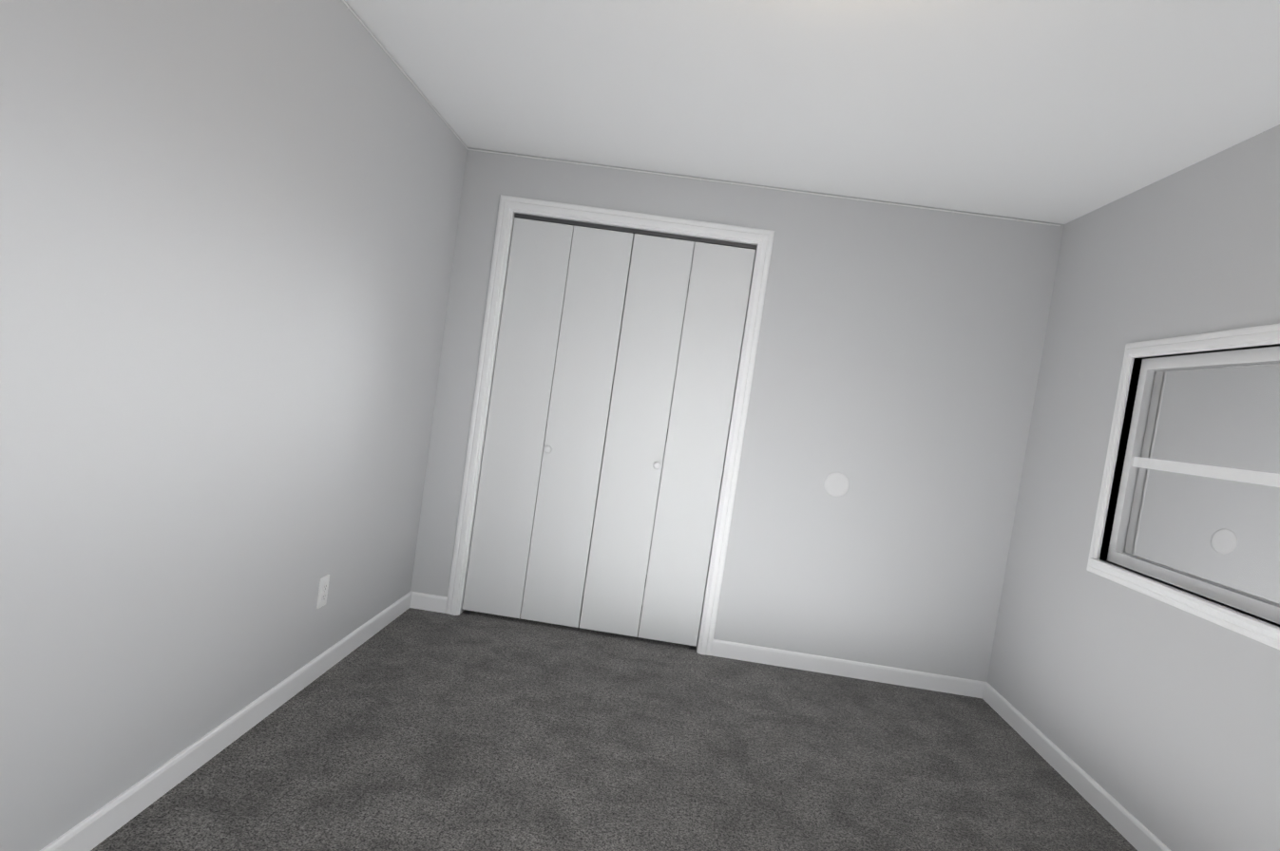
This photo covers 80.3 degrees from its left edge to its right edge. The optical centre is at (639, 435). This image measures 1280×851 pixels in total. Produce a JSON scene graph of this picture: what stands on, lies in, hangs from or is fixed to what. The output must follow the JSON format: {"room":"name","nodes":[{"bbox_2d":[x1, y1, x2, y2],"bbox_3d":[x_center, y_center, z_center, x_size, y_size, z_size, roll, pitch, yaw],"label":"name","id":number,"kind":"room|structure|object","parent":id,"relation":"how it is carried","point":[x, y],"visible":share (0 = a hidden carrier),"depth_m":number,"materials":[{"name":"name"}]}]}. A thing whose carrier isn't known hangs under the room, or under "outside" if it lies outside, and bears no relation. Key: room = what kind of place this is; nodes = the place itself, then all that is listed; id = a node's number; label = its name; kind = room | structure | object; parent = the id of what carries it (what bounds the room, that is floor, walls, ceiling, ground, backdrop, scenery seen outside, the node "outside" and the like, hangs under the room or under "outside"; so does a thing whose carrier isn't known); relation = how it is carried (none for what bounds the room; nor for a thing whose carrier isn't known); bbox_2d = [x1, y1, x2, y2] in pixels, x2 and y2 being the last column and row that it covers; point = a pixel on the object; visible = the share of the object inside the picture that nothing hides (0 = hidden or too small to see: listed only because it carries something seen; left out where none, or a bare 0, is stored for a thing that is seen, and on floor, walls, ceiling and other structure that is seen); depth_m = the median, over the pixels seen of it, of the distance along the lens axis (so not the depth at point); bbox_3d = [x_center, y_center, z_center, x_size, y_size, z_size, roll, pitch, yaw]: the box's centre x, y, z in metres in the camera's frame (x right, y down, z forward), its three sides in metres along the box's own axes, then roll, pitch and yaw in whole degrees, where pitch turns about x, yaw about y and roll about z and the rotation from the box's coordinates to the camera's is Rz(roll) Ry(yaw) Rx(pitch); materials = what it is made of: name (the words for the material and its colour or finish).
{"room":"empty bedroom","nodes":[
{"label":"empty bedroom","id":0,"kind":"room"},
{"bbox_2d":[0,0,467,850],"bbox_3d":[-1.226,-0.214,2.116,0.120,2.440,5.260,8,3,3],"label":"wall","id":1,"kind":"structure","parent":0,"point":[228,230],"depth_m":2.01,"materials":[{"name":"grey paint"}]},
{"bbox_2d":[39,592,412,850],"bbox_3d":[-1.344,0.973,1.863,0.013,0.085,4.400,8,3,3],"label":"baseboard","id":2,"kind":"structure","parent":1,"relation":"attached to","point":[96,829],"depth_m":2.29,"materials":[{"name":"white paint"}]},
{"bbox_2d":[316,574,329,609],"bbox_3d":[-1.241,0.615,2.979,0.009,0.122,0.074,8,3,3],"label":"electrical outlet plate","id":3,"kind":"object","parent":1,"relation":"attached to","point":[323,591],"visible":1,"depth_m":2.97,"materials":[{"name":"white plastic"}]},
{"bbox_2d":[90,597,1137,850],"bbox_3d":[0.161,1.269,2.106,3.290,0.100,5.260,8,3,3],"label":"floor","id":4,"kind":"structure","parent":0,"point":[419,731],"depth_m":2.72,"materials":[{"name":"carpet"}]},
{"bbox_2d":[583,234,694,603],"bbox_3d":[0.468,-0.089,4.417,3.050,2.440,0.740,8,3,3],"label":"door gap","id":5,"kind":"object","parent":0,"point":[668,423],"depth_m":4.69,"materials":[{"name":"grey paint"}]},
{"bbox_2d":[410,147,1064,682],"bbox_3d":[0.445,-0.070,3.988,3.050,2.440,0.120,8,3,3],"label":"wall","id":6,"kind":"structure","parent":0,"point":[897,364],"depth_m":3.90,"materials":[{"name":"grey paint"}]},
{"bbox_2d":[409,592,447,613],"bbox_3d":[-1.125,0.893,4.046,0.192,0.085,0.013,8,3,3],"label":"baseboard","id":7,"kind":"structure","parent":6,"relation":"attached to","point":[428,602],"depth_m":4.04,"materials":[{"name":"white paint"}]},
{"bbox_2d":[445,194,774,655],"bbox_3d":[-0.175,-0.022,4.023,1.315,2.165,0.124,8,3,3],"label":"door frame","id":8,"kind":"structure","parent":6,"relation":"attached to","point":[461,610],"depth_m":3.97,"materials":[{"name":"white paint"}]},
{"bbox_2d":[462,212,757,649],"bbox_3d":[-0.178,-0.011,3.993,1.273,2.143,0.074,8,3,3],"label":"bifold closet door","id":9,"kind":"structure","parent":6,"relation":"in","point":[560,338],"depth_m":3.99,"materials":[{"name":"white paint"}]},
{"bbox_2d":[823,472,849,496],"bbox_3d":[1.014,0.255,3.908,0.128,0.128,0.007,8,3,3],"label":"cover","id":10,"kind":"object","parent":6,"relation":"attached to","point":[836,484],"visible":1,"depth_m":3.90,"materials":[{"name":"white paint"}]},
{"bbox_2d":[710,639,987,698],"bbox_3d":[1.080,1.214,3.942,1.420,0.085,0.013,8,3,3],"label":"baseboard","id":11,"kind":"structure","parent":6,"relation":"attached to","point":[928,681],"depth_m":3.94,"materials":[{"name":"white paint"}]},
{"bbox_2d":[344,0,1279,224],"bbox_3d":[0.520,-1.242,1.978,3.290,0.100,5.260,8,3,3],"label":"ceiling","id":12,"kind":"structure","parent":0,"point":[1060,111],"depth_m":2.63,"materials":[{"name":"white paint"}]},
{"bbox_2d":[342,0,1060,226],"bbox_3d":[0.547,-1.208,2.874,3.030,0.040,1.993,8,3,3],"label":"crown molding","id":13,"kind":"structure","parent":12,"relation":"attached to","point":[415,86],"depth_m":3.83,"materials":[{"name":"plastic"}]},
{"bbox_2d":[986,124,1279,850],"bbox_3d":[1.911,0.239,2.028,0.120,2.440,5.140,8,3,3],"label":"wall","id":14,"kind":"structure","parent":0,"point":[1158,719],"depth_m":2.86,"materials":[{"name":"grey paint"}]},
{"bbox_2d":[982,683,1171,850],"bbox_3d":[1.658,1.410,1.715,0.013,0.085,4.387,8,3,3],"label":"baseboard","id":15,"kind":"structure","parent":14,"relation":"attached to","point":[1136,834],"depth_m":2.98,"materials":[{"name":"white paint"}]},
{"bbox_2d":[1086,323,1279,650],"bbox_3d":[1.868,0.172,1.431,0.108,0.944,3.374,8,3,3],"label":"window","id":16,"kind":"structure","parent":14,"relation":"in","point":[1202,463],"depth_m":2.63,"materials":[{"name":"white paint"}]},
{"bbox_2d":[1088,557,1279,635],"bbox_3d":[1.770,0.581,1.454,0.065,0.018,3.270,8,3,3],"label":"window sill","id":17,"kind":"structure","parent":14,"relation":"attached to","point":[1261,623],"depth_m":2.47,"materials":[{"name":"white paint"}]}
]}

